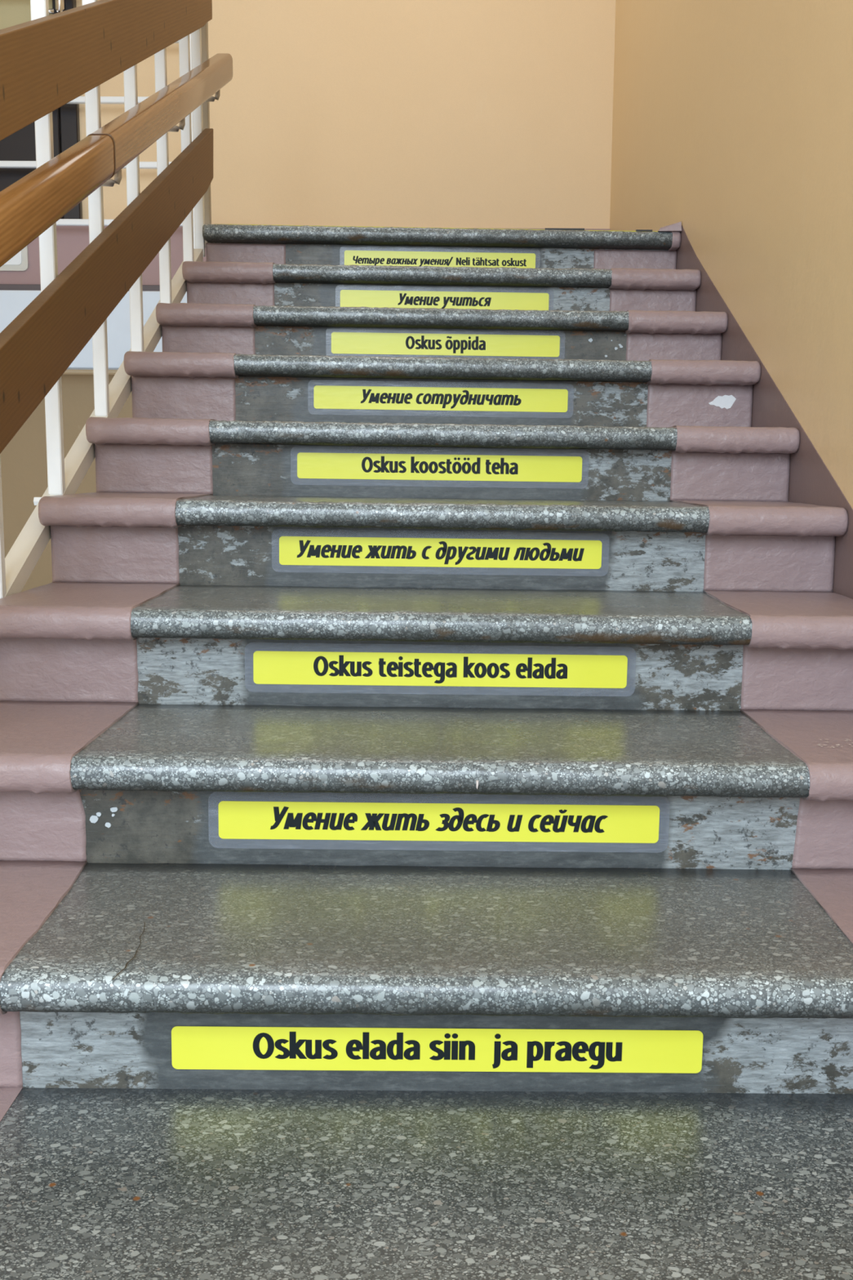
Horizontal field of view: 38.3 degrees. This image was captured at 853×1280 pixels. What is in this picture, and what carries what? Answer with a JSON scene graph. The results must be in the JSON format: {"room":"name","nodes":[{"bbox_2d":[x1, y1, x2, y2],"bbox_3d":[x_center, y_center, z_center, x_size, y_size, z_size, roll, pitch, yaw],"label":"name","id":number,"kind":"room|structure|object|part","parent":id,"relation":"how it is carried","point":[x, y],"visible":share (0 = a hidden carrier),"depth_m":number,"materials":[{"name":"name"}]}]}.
{"room":"school stairwell","nodes":[
{"label":"school stairwell","id":0,"kind":"room"},
{"bbox_2d":[0,0,53,29],"bbox_3d":[-1.887,-2.641,4.678,0.929,0.830,0.011,0,8,0],"label":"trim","id":1,"kind":"structure","parent":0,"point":[12,12],"depth_m":4.71,"materials":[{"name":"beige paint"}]},
{"bbox_2d":[0,374,132,591],"bbox_3d":[-0.831,-0.010,5.225,3.078,2.220,0.140,0,8,0],"label":"wall","id":2,"kind":"structure","parent":0,"point":[24,460],"depth_m":5.06,"materials":[{"name":"paint"}]},
{"bbox_2d":[75,0,615,228],"bbox_3d":[-0.813,-2.580,4.759,3.078,2.360,0.140,0,8,0],"label":"wall","id":3,"kind":"structure","parent":0,"point":[422,113],"depth_m":4.76,"materials":[{"name":"beige paint"}]},
{"bbox_2d":[0,245,28,271],"bbox_3d":[-1.632,-1.515,4.810,0.136,0.130,0.014,0,8,0],"label":"wall socket","id":4,"kind":"object","parent":3,"relation":"attached to","point":[20,262],"visible":0.42,"depth_m":4.81,"materials":[{"name":"white plastic"}]},
{"bbox_2d":[0,0,82,218],"bbox_3d":[-1.750,-2.342,4.678,0.810,1.420,0.094,0,8,0],"label":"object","id":5,"kind":"structure","parent":3,"relation":"in","point":[20,145],"depth_m":4.75,"materials":[{"name":"black paint"}]},
{"bbox_3d":[-1.789,-1.931,4.767,0.736,0.580,0.034,0,8,0],"label":"panel","id":6,"kind":"part","parent":5,"relation":"part of","materials":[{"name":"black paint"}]},
{"bbox_3d":[-1.435,-2.385,4.653,0.045,0.018,0.018,0,8,0],"label":"handle","id":7,"kind":"part","parent":5,"relation":"part of","materials":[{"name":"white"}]},
{"bbox_3d":[-1.383,-1.928,4.766,0.067,0.580,0.034,0,8,0],"label":"panel","id":8,"kind":"part","parent":5,"relation":"part of","materials":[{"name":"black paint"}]},
{"bbox_2d":[0,284,159,291],"bbox_3d":[-0.822,-1.380,4.841,3.078,0.032,0.035,0,8,0],"label":"baseboard","id":9,"kind":"structure","parent":3,"relation":"attached to","point":[2,286],"depth_m":4.83,"materials":[{"name":"grey paint"}]},
{"bbox_2d":[62,369,117,374],"bbox_3d":[-0.823,-1.243,4.929,3.078,0.345,0.099,0,8,0],"label":"trim","id":10,"kind":"structure","parent":3,"relation":"attached to","point":[67,371],"depth_m":4.91,"materials":[{"name":"beige paint"}]},
{"bbox_2d":[0,226,610,284],"bbox_3d":[-0.821,-1.509,4.830,3.078,0.224,0.030,0,8,0],"label":"trim","id":11,"kind":"structure","parent":3,"relation":"attached to","point":[72,241],"depth_m":4.82,"materials":[{"name":"paint"}]},
{"bbox_2d":[0,1087,852,1279],"bbox_3d":[0.013,0.767,-0.308,1.328,0.159,3.235,0,8,0],"label":"floor","id":12,"kind":"structure","parent":0,"point":[96,1184],"depth_m":1.10,"materials":[{"name":"stone"}]},
{"bbox_2d":[0,1088,22,1122],"bbox_3d":[-0.538,0.687,-0.326,0.227,0.004,3.216,0,8,0],"label":"trim","id":13,"kind":"structure","parent":12,"relation":"on","point":[7,1095],"depth_m":1.24,"materials":[{"name":"paint"}]},
{"bbox_2d":[0,860,852,1093],"bbox_3d":[0.023,0.380,1.375,1.342,0.160,0.372,0,8,0],"label":"stair step","id":14,"kind":"structure","parent":12,"relation":"on","point":[100,962],"depth_m":1.27,"materials":[{"name":"stone"}]},
{"bbox_2d":[0,700,852,870],"bbox_3d":[0.026,0.196,1.640,1.342,0.161,0.368,0,8,0],"label":"stair step","id":15,"kind":"structure","parent":14,"relation":"on","point":[91,782],"depth_m":1.53,"materials":[{"name":"stone"}]},
{"bbox_2d":[89,815,98,822],"bbox_3d":[-0.413,0.223,1.525,0.011,0.010,0.003,0,8,0],"label":"paint spot","id":16,"kind":"object","parent":15,"relation":"attached to","point":[93,819],"depth_m":1.52,"materials":[{"name":"white paint"}]},
{"bbox_2d":[105,822,111,827],"bbox_3d":[-0.396,0.230,1.526,0.007,0.007,0.003,0,8,0],"label":"paint spot","id":17,"kind":"object","parent":15,"relation":"attached to","point":[108,824],"depth_m":1.52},
{"bbox_2d":[110,807,118,812],"bbox_3d":[-0.388,0.210,1.523,0.009,0.006,0.003,0,8,0],"label":"paint spot","id":18,"kind":"object","parent":15,"relation":"attached to","point":[112,809],"depth_m":1.52,"materials":[{"name":"white paint"}]},
{"bbox_2d":[0,582,852,711],"bbox_3d":[0.028,0.009,1.914,1.342,0.160,0.393,0,8,0],"label":"stair step","id":19,"kind":"structure","parent":15,"relation":"on","point":[156,643],"depth_m":1.79,"materials":[{"name":"stone"}]},
{"bbox_2d":[253,650,627,688],"bbox_3d":[0.021,0.043,1.792,0.571,0.078,0.001,0,8,-1],"label":"sticker","id":20,"kind":"object","parent":19,"relation":"attached to","point":[303,668],"visible":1,"depth_m":1.79,"materials":[{"name":"yellow plastic"}]},
{"bbox_2d":[38,492,848,592],"bbox_3d":[0.031,-0.176,2.190,1.342,0.160,0.376,0,8,0],"label":"stair step","id":21,"kind":"structure","parent":19,"relation":"on","point":[184,539],"depth_m":2.07,"materials":[{"name":"stone"}]},
{"bbox_2d":[279,536,601,568],"bbox_3d":[0.024,-0.148,2.078,0.572,0.077,0.001,0,8,-1],"label":"sticker","id":22,"kind":"object","parent":21,"relation":"attached to","point":[293,550],"visible":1,"depth_m":2.08,"materials":[{"name":"yellow plastic"}]},
{"bbox_2d":[85,417,799,502],"bbox_3d":[0.033,-0.358,2.464,1.342,0.155,0.385,0,8,0],"label":"stair step","id":23,"kind":"structure","parent":21,"relation":"on","point":[215,457],"depth_m":2.34,"materials":[{"name":"stone"}]},
{"bbox_2d":[297,449,582,482],"bbox_3d":[0.025,-0.330,2.345,0.570,0.078,0.001,0,8,-1],"label":"sticker","id":24,"kind":"object","parent":23,"relation":"attached to","point":[309,465],"visible":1,"depth_m":2.34,"materials":[{"name":"yellow plastic"}]},
{"bbox_2d":[124,351,760,427],"bbox_3d":[0.036,-0.543,2.746,1.343,0.162,0.395,0,8,0],"label":"stair step","id":25,"kind":"structure","parent":23,"relation":"on","point":[217,386],"depth_m":2.62,"materials":[{"name":"stone"}]},
{"bbox_2d":[313,385,568,412],"bbox_3d":[0.031,-0.516,2.624,0.568,0.077,0.001,0,8,-1],"label":"sticker","id":26,"kind":"object","parent":25,"relation":"attached to","point":[325,397],"visible":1,"depth_m":2.62,"materials":[{"name":"yellow plastic"}]},
{"bbox_2d":[155,302,728,360],"bbox_3d":[0.038,-0.728,3.035,1.343,0.154,0.394,0,8,0],"label":"stair step","id":27,"kind":"structure","parent":25,"relation":"on","point":[186,327],"depth_m":2.89,"materials":[{"name":"stone"}]},
{"bbox_2d":[182,261,701,311],"bbox_3d":[0.041,-0.911,3.313,1.342,0.159,0.365,0,8,0],"label":"stair step","id":28,"kind":"structure","parent":27,"relation":"on","point":[259,284],"depth_m":3.16,"materials":[{"name":"stone"}]},
{"bbox_2d":[340,285,548,310],"bbox_3d":[0.047,-0.884,3.199,0.569,0.078,0.001,0,8,-1],"label":"sticker","id":29,"kind":"object","parent":28,"relation":"attached to","point":[348,298],"visible":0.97,"depth_m":3.20,"materials":[{"name":"yellow plastic"}]},
{"bbox_2d":[331,332,559,356],"bbox_3d":[0.045,-0.701,2.910,0.567,0.078,0.001,0,8,-1],"label":"sticker","id":30,"kind":"object","parent":27,"relation":"attached to","point":[355,343],"visible":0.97,"depth_m":2.91,"materials":[{"name":"yellow plastic"}]},
{"bbox_2d":[218,800,659,851],"bbox_3d":[0.016,0.227,1.529,0.574,0.077,0.001,0,8,-1],"label":"sticker","id":31,"kind":"object","parent":15,"relation":"attached to","point":[237,820],"visible":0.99,"depth_m":1.53,"materials":[{"name":"yellow plastic"}]},
{"bbox_2d":[171,1026,702,1073],"bbox_3d":[0.012,0.422,1.263,0.547,0.050,0.001,0,8,-1],"label":"sticker","id":32,"kind":"object","parent":14,"relation":"attached to","point":[193,1047],"visible":1,"depth_m":1.26,"materials":[{"name":"yellow plastic"}]},
{"bbox_2d":[202,221,681,269],"bbox_3d":[0.047,-1.179,4.113,1.329,0.178,1.452,0,8,0],"label":"stair step","id":33,"kind":"structure","parent":0,"point":[553,247],"depth_m":3.42,"materials":[{"name":"stone"}]},
{"bbox_2d":[0,0,232,598],"bbox_3d":[-0.616,-0.782,2.205,0.120,2.110,2.780,0,8,0],"label":"stair railing","id":34,"kind":"object","parent":33,"relation":"attached to","point":[47,62],"visible":0.9,"depth_m":2.23,"materials":[{"name":"brown wood"}]},
{"bbox_3d":[-0.583,-0.856,2.182,0.053,1.214,2.755,0,8,0],"label":"handrail","id":35,"kind":"part","parent":34,"relation":"part of","materials":[{"name":"brown wood"}]},
{"bbox_3d":[-0.636,-1.482,3.497,0.032,0.698,0.025,0,8,0],"label":"post","id":36,"kind":"part","parent":34,"relation":"part of","materials":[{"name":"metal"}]},
{"bbox_2d":[344,250,535,268],"bbox_3d":[0.038,-1.070,3.462,0.565,0.078,0.001,0,8,-1],"label":"sticker","id":37,"kind":"object","parent":33,"relation":"attached to","point":[523,260],"visible":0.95,"depth_m":3.46,"materials":[{"name":"yellow plastic"}]},
{"bbox_2d":[609,0,852,508],"bbox_3d":[0.763,-1.383,1.355,0.120,3.750,7.120,0,8,0],"label":"wall","id":38,"kind":"structure","parent":0,"point":[732,120],"depth_m":2.58,"materials":[{"name":"paint"}]},
{"bbox_2d":[675,225,852,599],"bbox_3d":[0.695,-0.101,0.800,0.012,1.346,5.660,0,8,0],"label":"trim","id":39,"kind":"structure","parent":38,"relation":"attached to","point":[811,482],"depth_m":2.37,"materials":[{"name":"paint"}]},
{"bbox_3d":[-2.439,-0.848,1.519,0.120,4.900,7.260,0,8,0],"label":"wall","id":40,"kind":"structure","parent":0,"visible":0},
{"bbox_2d":[0,289,186,369],"bbox_3d":[-1.492,-1.220,4.834,1.740,0.293,0.100,0,8,0],"label":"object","id":41,"kind":"structure","parent":40,"relation":"attached to","point":[12,303],"depth_m":4.78,"materials":[{"name":"white paint"}]},
{"bbox_2d":[0,33,195,248],"bbox_3d":[-1.615,-1.950,4.661,1.465,1.190,0.024,0,8,0],"label":"guard rail","id":42,"kind":"object","parent":40,"relation":"attached to","point":[80,100],"visible":0.05,"depth_m":4.67,"materials":[{"name":"white metal"}]}
]}

